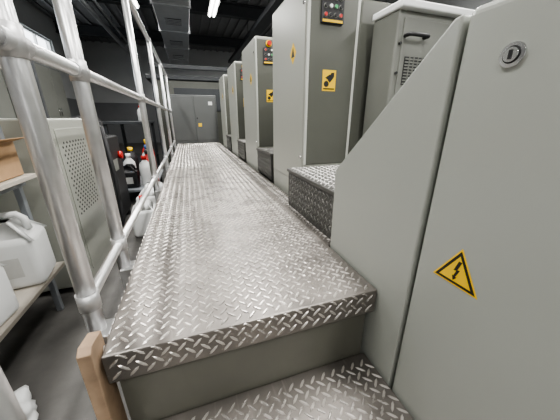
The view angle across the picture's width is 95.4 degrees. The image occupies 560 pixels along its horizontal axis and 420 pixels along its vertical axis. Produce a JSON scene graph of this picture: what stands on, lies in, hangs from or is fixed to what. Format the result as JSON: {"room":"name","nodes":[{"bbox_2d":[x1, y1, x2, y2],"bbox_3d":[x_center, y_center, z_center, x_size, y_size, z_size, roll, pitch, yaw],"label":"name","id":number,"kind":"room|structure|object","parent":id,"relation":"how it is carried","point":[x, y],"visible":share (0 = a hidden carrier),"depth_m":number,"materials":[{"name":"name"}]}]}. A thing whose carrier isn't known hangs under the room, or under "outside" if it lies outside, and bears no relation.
{"room":"print shop","nodes":[
{"label":"print shop","id":0,"kind":"room"},
{"bbox_2d":[1,0,97,116],"bbox_3d":[-4.394,-1.675,2.292,0.150,3.500,16.000,-7,21,-18],"label":"wall","id":1,"kind":"structure","parent":0,"point":[29,16],"depth_m":6.67,"materials":[{"name":"paint"}]},
{"bbox_2d":[22,25,51,51],"bbox_3d":[-5.933,-3.950,6.249,0.050,0.700,1.500,-7,21,-18],"label":"window","id":2,"kind":"structure","parent":1,"relation":"in","point":[34,34],"depth_m":6.21,"materials":[{"name":"white plastic"}]},
{"bbox_2d":[0,142,170,419],"bbox_3d":[-0.444,-0.440,4.174,8.200,0.100,16.000,-7,21,-18],"label":"floor","id":3,"kind":"structure","parent":0,"point":[39,352],"depth_m":1.12,"materials":[{"name":"concrete"}]},
{"bbox_2d":[0,69,16,117],"bbox_3d":[-4.285,-1.299,3.534,0.530,1.950,1.100,-7,21,-18],"label":"storage cabinet","id":4,"kind":"object","parent":3,"relation":"on","point":[6,107],"visible":0.09,"depth_m":3.88,"materials":[{"name":"metal"}]},
{"bbox_2d":[14,385,38,419],"bbox_3d":[-0.875,0.668,0.779,0.207,0.115,0.260,-7,21,-18],"label":"cloth rag","id":5,"kind":"object","parent":3,"relation":"on","point":[23,395],"visible":0.53,"depth_m":0.84,"materials":[{"name":"white fabric"}]},
{"bbox_2d":[0,66,64,341],"bbox_3d":[-1.056,-0.069,0.192,0.535,1.900,1.770,-7,21,-18],"label":"storage rack","id":6,"kind":"object","parent":3,"relation":"on","point":[26,296],"visible":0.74,"depth_m":1.07,"materials":[{"name":"metal"}]},
{"bbox_2d":[0,263,18,325],"bbox_3d":[-1.068,0.271,0.821,0.247,0.291,0.172,-5,20,-12],"label":"jerry can","id":7,"kind":"object","parent":6,"relation":"in","point":[9,304],"visible":1,"depth_m":0.90,"materials":[{"name":"white plastic"}]},
{"bbox_2d":[0,137,23,181],"bbox_3d":[-1.159,-0.175,0.928,0.310,0.155,0.255,-7,21,-18],"label":"cardboard box","id":8,"kind":"object","parent":6,"relation":"in","point":[10,166],"visible":0.94,"depth_m":1.01,"materials":[{"name":"brown cardboard"}]},
{"bbox_2d":[0,211,55,289],"bbox_3d":[-1.162,0.166,1.075,0.265,0.317,0.191,-10,22,-26],"label":"jerry can","id":9,"kind":"object","parent":6,"relation":"in","point":[26,251],"visible":0.97,"depth_m":1.05,"materials":[{"name":"white plastic"}]},
{"bbox_2d":[30,61,70,117],"bbox_3d":[-4.998,-2.004,5.492,0.530,1.950,1.100,-7,21,-18],"label":"storage cabinet","id":10,"kind":"object","parent":3,"relation":"on","point":[49,82],"visible":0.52,"depth_m":5.26,"materials":[{"name":"metal"}]},
{"bbox_2d":[0,118,111,291],"bbox_3d":[-1.442,-0.057,1.561,0.536,0.950,0.650,-7,21,-18],"label":"base cabinet","id":11,"kind":"object","parent":3,"relation":"on","point":[68,134],"visible":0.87,"depth_m":1.40,"materials":[{"name":"metal"}]},
{"bbox_2d":[0,0,176,419],"bbox_3d":[-1.071,-0.672,2.276,0.053,1.622,4.620,-7,21,-18],"label":"safety railing","id":12,"kind":"object","parent":3,"relation":"on","point":[17,51],"visible":0.84,"depth_m":0.55,"materials":[{"name":"silver metal"}]},
{"bbox_2d":[70,116,130,226],"bbox_3d":[-1.660,-0.332,2.295,0.431,0.970,0.525,-7,21,-18],"label":"machine","id":13,"kind":"object","parent":3,"relation":"on","point":[114,156],"visible":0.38,"depth_m":2.28,"materials":[{"name":"black metal"}]},
{"bbox_2d":[76,331,127,419],"bbox_3d":[-0.377,0.511,0.589,0.024,0.540,0.075,-7,21,-18],"label":"board","id":14,"kind":"object","parent":3,"relation":"on","point":[105,398],"visible":1,"depth_m":0.51,"materials":[{"name":"brown wood"}]},
{"bbox_2d":[102,121,159,164],"bbox_3d":[-2.688,-1.169,4.724,0.650,0.900,1.300,-7,21,-18],"label":"workbench","id":15,"kind":"object","parent":3,"relation":"on","point":[105,123],"visible":0.41,"depth_m":5.01,"materials":[{"name":"metal"}]},
{"bbox_2d":[137,106,141,120],"bbox_3d":[-2.301,-1.590,4.207,0.090,0.240,0.090,-7,21,-18],"label":"plastic bottle","id":16,"kind":"object","parent":15,"relation":"on","point":[138,110],"visible":0.4,"depth_m":4.17,"materials":[{"name":"white plastic"}]},
{"bbox_2d":[131,195,155,236],"bbox_3d":[-1.177,0.037,2.225,0.191,0.324,0.260,-9,22,-23],"label":"jerry can","id":17,"kind":"object","parent":3,"relation":"on","point":[140,226],"visible":0.47,"depth_m":2.12,"materials":[{"name":"white plastic"}]},
{"bbox_2d":[128,169,163,192],"bbox_3d":[-1.917,-0.351,3.529,0.500,0.170,1.250,-7,21,-18],"label":"trolley","id":18,"kind":"object","parent":3,"relation":"on","point":[140,188],"visible":0.26,"depth_m":3.05,"materials":[{"name":"metal"}]},
{"bbox_2d":[123,153,135,166],"bbox_3d":[-1.917,-0.539,3.265,0.140,0.360,0.140,-7,21,-18],"label":"plastic bottle","id":19,"kind":"object","parent":18,"relation":"on","point":[128,160],"visible":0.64,"depth_m":3.20,"materials":[{"name":"white plastic"}]},
{"bbox_2d":[123,164,140,187],"bbox_3d":[-1.808,-0.411,3.036,0.235,0.275,0.170,-7,21,-18],"label":"jerry can","id":20,"kind":"object","parent":18,"relation":"on","point":[132,175],"visible":0.62,"depth_m":2.99,"materials":[{"name":"black plastic"}]},
{"bbox_2d":[125,147,139,174],"bbox_3d":[-2.085,-0.681,3.602,0.160,0.400,0.160,-7,21,-18],"label":"plastic bottle","id":21,"kind":"object","parent":18,"relation":"on","point":[133,155],"visible":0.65,"depth_m":3.55,"materials":[{"name":"black plastic"}]},
{"bbox_2d":[139,155,150,186],"bbox_3d":[-1.619,-0.473,3.083,0.140,0.360,0.140,-7,21,-18],"label":"plastic bottle","id":22,"kind":"object","parent":18,"relation":"on","point":[144,168],"visible":0.77,"depth_m":3.03,"materials":[{"name":"white plastic"}]},
{"bbox_2d":[136,182,155,203],"bbox_3d":[-1.288,-0.098,2.552,0.210,0.356,0.286,-5,20,-12],"label":"jerry can","id":23,"kind":"object","parent":3,"relation":"on","point":[151,196],"visible":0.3,"depth_m":2.42,"materials":[{"name":"white plastic"}]},
{"bbox_2d":[145,63,227,163],"bbox_3d":[-1.915,-2.398,6.557,2.300,1.970,2.050,-7,21,-18],"label":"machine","id":24,"kind":"object","parent":3,"relation":"on","point":[180,85],"visible":0.33,"depth_m":5.42,"materials":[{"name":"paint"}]},
{"bbox_2d":[169,94,218,145],"bbox_3d":[-1.681,-1.550,5.119,0.820,1.350,0.605,-7,21,-18],"label":"cabinet","id":25,"kind":"object","parent":3,"relation":"on","point":[194,117],"visible":0.62,"depth_m":4.77,"materials":[{"name":"metal"}]},
{"bbox_2d":[219,75,231,151],"bbox_3d":[-0.438,-1.487,4.602,1.178,1.540,0.950,-7,21,-18],"label":"press","id":26,"kind":"object","parent":3,"relation":"on","point":[223,81],"visible":0.17,"depth_m":4.01,"materials":[{"name":"paint"}]},
{"bbox_2d":[227,61,246,162],"bbox_3d":[-0.114,-1.166,3.712,1.178,1.540,0.950,-7,21,-18],"label":"press","id":27,"kind":"object","parent":3,"relation":"on","point":[234,72],"visible":0.25,"depth_m":3.11,"materials":[{"name":"paint"}]},
{"bbox_2d":[226,135,231,150],"bbox_3d":[-0.657,-1.045,3.929,0.280,0.200,0.434,-7,21,-18],"label":"plate","id":28,"kind":"object","parent":27,"relation":"attached to","point":[229,141],"visible":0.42,"depth_m":3.83,"materials":[{"name":"grey metal"}]},
{"bbox_2d":[101,142,376,419],"bbox_3d":[-0.781,-0.285,2.855,0.764,0.502,4.829,-7,21,-18],"label":"walkway","id":29,"kind":"object","parent":3,"relation":"on","point":[230,290],"visible":0.99,"depth_m":0.72,"materials":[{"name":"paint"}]},
{"bbox_2d":[287,165,339,239],"bbox_3d":[0.288,-0.067,1.214,0.360,0.200,0.506,-7,21,-18],"label":"step","id":30,"kind":"structure","parent":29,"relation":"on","point":[310,189],"depth_m":1.14,"materials":[{"name":"silver metal"}]},
{"bbox_2d":[242,36,273,183],"bbox_3d":[0.209,-0.846,2.822,1.178,1.540,0.950,-7,21,-18],"label":"press","id":31,"kind":"object","parent":3,"relation":"on","point":[257,56],"visible":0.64,"depth_m":2.21,"materials":[{"name":"paint"}]},
{"bbox_2d":[237,139,246,160],"bbox_3d":[-0.334,-0.724,3.039,0.280,0.200,0.434,-7,21,-18],"label":"step","id":32,"kind":"structure","parent":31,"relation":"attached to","point":[241,143],"depth_m":2.93,"materials":[{"name":"grey metal"}]},
{"bbox_2d":[161,353,413,419],"bbox_3d":[0.047,0.686,0.528,0.640,0.252,0.514,-7,21,-18],"label":"step","id":33,"kind":"structure","parent":3,"relation":"on","point":[350,388],"depth_m":0.67,"materials":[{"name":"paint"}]},
{"bbox_2d":[272,0,391,193],"bbox_3d":[0.533,-0.525,1.932,1.178,1.540,0.950,-7,21,-18],"label":"cabinet","id":34,"kind":"object","parent":3,"relation":"on","point":[322,48],"visible":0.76,"depth_m":1.34,"materials":[{"name":"metal"}]},
{"bbox_2d":[256,148,273,179],"bbox_3d":[-0.010,-0.404,2.148,0.280,0.200,0.434,-7,21,-18],"label":"step","id":35,"kind":"structure","parent":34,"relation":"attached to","point":[265,156],"depth_m":2.05,"materials":[{"name":"grey metal"}]},
{"bbox_2d":[362,0,474,135],"bbox_3d":[0.795,-0.298,1.492,0.640,1.410,0.228,-7,21,-18],"label":"cabinet","id":36,"kind":"object","parent":3,"relation":"on","point":[405,32],"visible":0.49,"depth_m":1.20,"materials":[{"name":"metal"}]},
{"bbox_2d":[392,0,559,419],"bbox_3d":[0.953,0.475,-0.169,0.704,1.120,1.977,-7,21,-18],"label":"machine side cabinet","id":37,"kind":"object","parent":3,"relation":"on","point":[481,340],"visible":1,"depth_m":0.41,"materials":[{"name":"grey metal"}]},
{"bbox_2d":[53,21,242,48],"bbox_3d":[-2.388,-5.543,8.370,8.200,0.260,0.160,-7,21,-18],"label":"ceiling beam","id":38,"kind":"structure","parent":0,"point":[83,29],"depth_m":7.84,"materials":[{"name":"black metal"}]},
{"bbox_2d":[81,40,241,142],"bbox_3d":[-3.060,-4.721,10.752,8.500,3.500,0.150,-7,21,-18],"label":"wall","id":39,"kind":"structure","parent":0,"point":[107,60],"depth_m":9.76,"materials":[{"name":"paint"}]},
{"bbox_2d":[86,0,271,22],"bbox_3d":[-1.481,-4.645,5.877,8.200,0.260,0.160,-7,21,-18],"label":"ceiling beam","id":40,"kind":"structure","parent":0,"point":[225,9],"depth_m":5.92,"materials":[{"name":"black metal"}]},
{"bbox_2d":[27,0,398,52],"bbox_3d":[-0.444,-3.811,2.960,8.200,0.135,16.000,-7,21,-18],"label":"ceiling","id":41,"kind":"structure","parent":0,"point":[205,25],"depth_m":7.12,"materials":[{"name":"metal"}]},
{"bbox_2d":[79,0,138,56],"bbox_3d":[-2.727,-3.256,2.329,0.275,0.550,15.000,-7,21,-18],"label":"pipe","id":42,"kind":"object","parent":41,"relation":"hanging from","point":[84,3],"visible":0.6,"depth_m":5.76,"materials":[{"name":"metal"}]},
{"bbox_2d":[132,0,139,8],"bbox_3d":[-2.718,-4.081,4.507,0.180,0.473,1.300,-7,21,-18],"label":"fluorescent light fixture","id":43,"kind":"object","parent":41,"relation":"hanging from","point":[135,2],"visible":0.62,"depth_m":4.99,"materials":[{"name":"white plastic"}]},
{"bbox_2d":[150,0,190,64],"bbox_3d":[-2.558,-4.515,6.150,0.640,0.770,7.500,-7,21,-18],"label":"ventilation duct","id":44,"kind":"object","parent":41,"relation":"hanging from","point":[172,16],"visible":0.93,"depth_m":5.32,"materials":[{"name":"grey metal"}]},
{"bbox_2d":[207,0,219,16],"bbox_3d":[-1.299,-4.246,4.964,0.180,0.473,1.300,-7,21,-18],"label":"fluorescent light fixture","id":45,"kind":"object","parent":41,"relation":"hanging from","point":[213,6],"visible":1,"depth_m":5.17,"materials":[{"name":"white plastic"}]},
{"bbox_2d":[228,0,283,63],"bbox_3d":[0.431,-3.599,3.355,0.250,0.600,14.000,-7,21,-18],"label":"cable tray","id":46,"kind":"object","parent":41,"relation":"hanging from","point":[264,20],"visible":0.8,"depth_m":5.83,"materials":[{"name":"metal"}]},
{"bbox_2d":[330,14,471,389],"bbox_3d":[0.417,0.109,0.828,0.360,1.094,0.366,-7,21,-18],"label":"panel","id":47,"kind":"object","parent":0,"point":[385,186],"depth_m":0.63,"materials":[{"name":"grey metal"}]},
{"bbox_2d":[422,0,494,9],"bbox_3d":[3.506,-2.591,4.836,0.150,3.500,16.000,-7,21,-18],"label":"wall","id":48,"kind":"structure","parent":0,"point":[468,4],"depth_m":4.64,"materials":[{"name":"paint"}]}
]}

